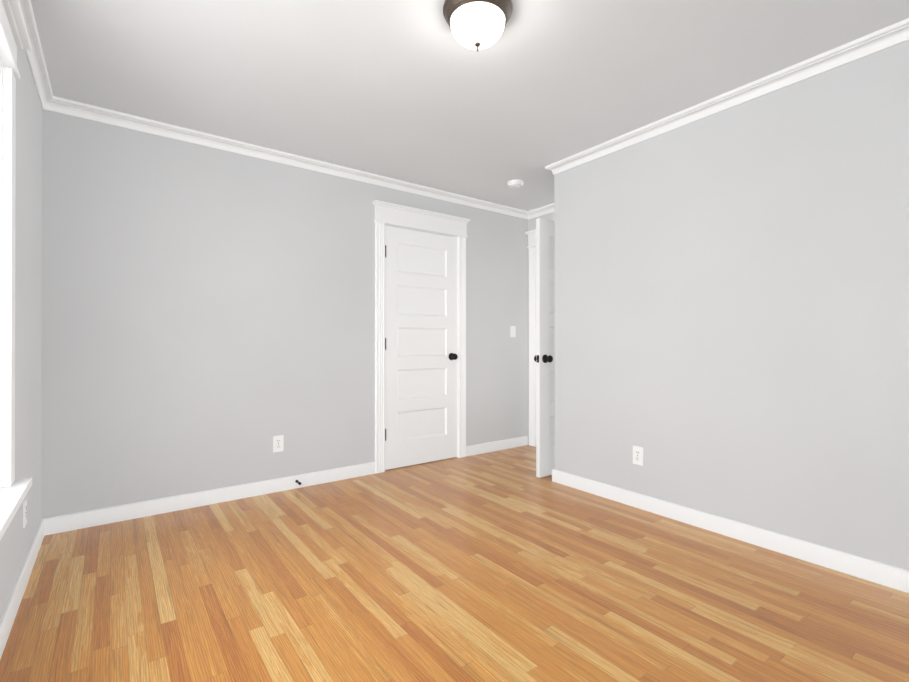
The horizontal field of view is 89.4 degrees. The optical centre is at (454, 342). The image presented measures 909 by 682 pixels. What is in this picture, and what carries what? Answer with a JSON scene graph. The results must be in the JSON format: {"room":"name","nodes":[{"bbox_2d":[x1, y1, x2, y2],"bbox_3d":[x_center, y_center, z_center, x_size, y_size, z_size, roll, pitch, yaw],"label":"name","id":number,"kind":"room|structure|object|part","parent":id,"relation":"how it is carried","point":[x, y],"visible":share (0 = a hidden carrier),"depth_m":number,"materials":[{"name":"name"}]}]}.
{"room":"empty bedroom","nodes":[
{"label":"empty bedroom","id":0,"kind":"room"},
{"bbox_2d":[0,48,41,618],"bbox_3d":[-1.185,-0.146,0.973,0.120,2.385,3.710,0,0,-37],"label":"wall","id":1,"kind":"structure","parent":0,"point":[16,540],"depth_m":2.06,"materials":[{"name":"paint"}]},
{"bbox_2d":[0,0,31,539],"bbox_3d":[-1.155,-0.243,0.989,0.188,1.740,1.704,0,0,-37],"label":"window","id":2,"kind":"structure","parent":1,"relation":"in","point":[14,35],"depth_m":1.61,"materials":[{"name":"paint"}]},
{"bbox_2d":[0,517,47,658],"bbox_3d":[-1.131,1.001,1.010,0.014,0.092,3.710,0,0,-37],"label":"baseboard","id":3,"kind":"structure","parent":1,"relation":"attached to","point":[7,619],"depth_m":1.86,"materials":[{"name":"paint"}]},
{"bbox_2d":[23,498,26,527],"bbox_3d":[-1.883,0.749,2.015,0.007,0.114,0.070,0,0,-37],"label":"electrical outlet","id":4,"kind":"object","parent":1,"relation":"attached to","point":[24,512],"visible":0.98,"depth_m":2.00,"materials":[{"name":"white plastic"}]},
{"bbox_2d":[19,0,58,112],"bbox_3d":[-1.102,-1.305,1.006,0.050,0.067,3.660,0,0,-37],"label":"crown molding","id":5,"kind":"structure","parent":1,"relation":"attached to","point":[35,57],"depth_m":2.15,"materials":[{"name":"paint"}]},
{"bbox_2d":[41,109,527,517],"bbox_3d":[-0.780,-0.140,3.662,3.983,2.385,0.120,0,0,-37],"label":"wall","id":6,"kind":"structure","parent":0,"point":[208,318],"depth_m":3.00,"materials":[{"name":"paint"}]},
{"bbox_2d":[48,462,374,534],"bbox_3d":[-1.429,1.005,3.093,1.964,0.092,0.014,0,0,-37],"label":"baseboard","id":7,"kind":"structure","parent":6,"relation":"attached to","point":[90,518],"depth_m":2.92,"materials":[{"name":"paint"}]},
{"bbox_2d":[273,435,283,452],"bbox_3d":[-1.242,0.717,3.237,0.070,0.114,0.007,0,0,-37],"label":"electrical outlet","id":8,"kind":"object","parent":6,"relation":"attached to","point":[278,443],"visible":1,"depth_m":3.23,"materials":[{"name":"white plastic"}]},
{"bbox_2d":[59,97,526,218],"bbox_3d":[-0.729,-1.299,3.597,3.743,0.067,0.050,0,0,-37],"label":"crown molding","id":9,"kind":"structure","parent":6,"relation":"attached to","point":[68,107],"depth_m":3.14,"materials":[{"name":"paint"}]},
{"bbox_2d":[372,200,469,473],"bbox_3d":[-0.292,-0.038,3.996,0.967,2.183,0.167,0,0,-37],"label":"door frame","id":10,"kind":"structure","parent":6,"relation":"attached to","point":[400,216],"depth_m":3.85,"materials":[{"name":"paint"}]},
{"bbox_2d":[385,225,457,469],"bbox_3d":[-0.263,0.045,3.957,0.754,2.000,0.103,0,0,-37],"label":"closet door","id":11,"kind":"structure","parent":6,"relation":"in","point":[421,356],"depth_m":3.96,"materials":[{"name":"paint"}]},
{"bbox_2d":[466,436,527,455],"bbox_3d":[0.429,1.009,4.476,0.793,0.092,0.014,0,0,-37],"label":"baseboard","id":12,"kind":"structure","parent":6,"relation":"attached to","point":[487,447],"depth_m":4.45,"materials":[{"name":"paint"}]},
{"bbox_2d":[510,326,515,336],"bbox_3d":[0.591,-0.105,4.596,0.070,0.114,0.019,0,0,-37],"label":"light switch","id":13,"kind":"object","parent":6,"relation":"attached to","point":[512,331],"visible":1,"depth_m":4.59,"materials":[{"name":"white plastic"}]},
{"bbox_2d":[0,445,908,681],"bbox_3d":[0.649,1.101,2.729,5.163,0.100,4.580,0,0,-37],"label":"floor","id":14,"kind":"structure","parent":0,"point":[506,565],"depth_m":1.89,"materials":[{"name":"brown wood"}]},
{"bbox_2d":[31,0,908,210],"bbox_3d":[0.649,-1.384,2.734,5.163,0.100,4.580,0,0,-37],"label":"ceiling","id":15,"kind":"structure","parent":0,"point":[414,91],"depth_m":2.25,"materials":[{"name":"paint"}]},
{"bbox_2d":[443,0,512,50],"bbox_3d":[0.093,-1.253,1.846,0.279,0.166,0.279,0,0,-37],"label":"flush-mount ceiling light","id":16,"kind":"object","parent":15,"relation":"attached to","point":[450,7],"depth_m":1.79,"materials":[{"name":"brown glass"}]},
{"bbox_3d":[0.093,-1.243,1.846,0.220,0.087,0.220,0,0,-37],"label":"flush-mount ceiling light shade","id":17,"kind":"part","parent":16,"relation":"part of","materials":[{"name":"white glass"}]},
{"bbox_2d":[507,179,522,187],"bbox_3d":[0.508,-1.312,3.826,0.132,0.039,0.132,0,0,-37],"label":"smoke detector","id":18,"kind":"object","parent":15,"relation":"attached to","point":[515,183],"visible":1,"depth_m":3.79,"materials":[{"name":"white plastic"}]},
{"bbox_2d":[528,212,553,444],"bbox_3d":[1.107,-0.138,4.363,0.120,2.385,1.010,0,0,-37],"label":"wall","id":19,"kind":"structure","parent":0,"point":[532,222],"depth_m":4.72,"materials":[{"name":"paint"}]},
{"bbox_2d":[525,229,535,446],"bbox_3d":[1.091,-0.037,4.345,0.167,2.183,1.012,0,0,-37],"label":"door frame","id":20,"kind":"structure","parent":19,"relation":"attached to","point":[531,234],"depth_m":4.66,"materials":[{"name":"paint"}]},
{"bbox_2d":[527,203,553,219],"bbox_3d":[1.054,-1.297,4.295,0.050,0.067,0.960,0,0,-37],"label":"crown molding","id":21,"kind":"structure","parent":19,"relation":"attached to","point":[547,209],"depth_m":4.56,"materials":[{"name":"paint"}]},
{"bbox_2d":[534,218,554,477],"bbox_3d":[0.958,0.045,3.780,0.799,2.000,0.171,0,0,-37],"label":"entry door","id":22,"kind":"structure","parent":19,"relation":"in","point":[544,358],"depth_m":3.57,"materials":[{"name":"paint"}]},
{"bbox_2d":[554,170,566,472],"bbox_3d":[1.143,-0.140,3.685,0.873,2.385,0.120,0,0,-37],"label":"wall","id":23,"kind":"structure","parent":0,"point":[560,229],"depth_m":3.42,"materials":[{"name":"paint"}]},
{"bbox_2d":[567,40,908,569],"bbox_3d":[1.647,-0.143,2.377,0.120,2.385,2.580,0,0,-37],"label":"wall","id":24,"kind":"structure","parent":0,"point":[738,313],"depth_m":2.37,"materials":[{"name":"paint"}]},
{"bbox_2d":[633,446,642,465],"bbox_3d":[1.165,0.721,2.916,0.007,0.114,0.070,0,0,-37],"label":"electrical outlet","id":25,"kind":"object","parent":24,"relation":"attached to","point":[637,455],"visible":1,"depth_m":2.91,"materials":[{"name":"white plastic"}]},
{"bbox_2d":[545,18,908,174],"bbox_3d":[1.510,-1.302,2.422,0.050,0.067,2.690,0,0,-37],"label":"crown molding","id":26,"kind":"structure","parent":24,"relation":"attached to","point":[878,40],"depth_m":2.37,"materials":[{"name":"paint"}]},
{"bbox_2d":[552,469,908,592],"bbox_3d":[1.544,1.004,2.400,0.014,0.092,2.684,0,0,-37],"label":"baseboard","id":27,"kind":"structure","parent":24,"relation":"attached to","point":[887,575],"depth_m":2.37,"materials":[{"name":"paint"}]}
]}

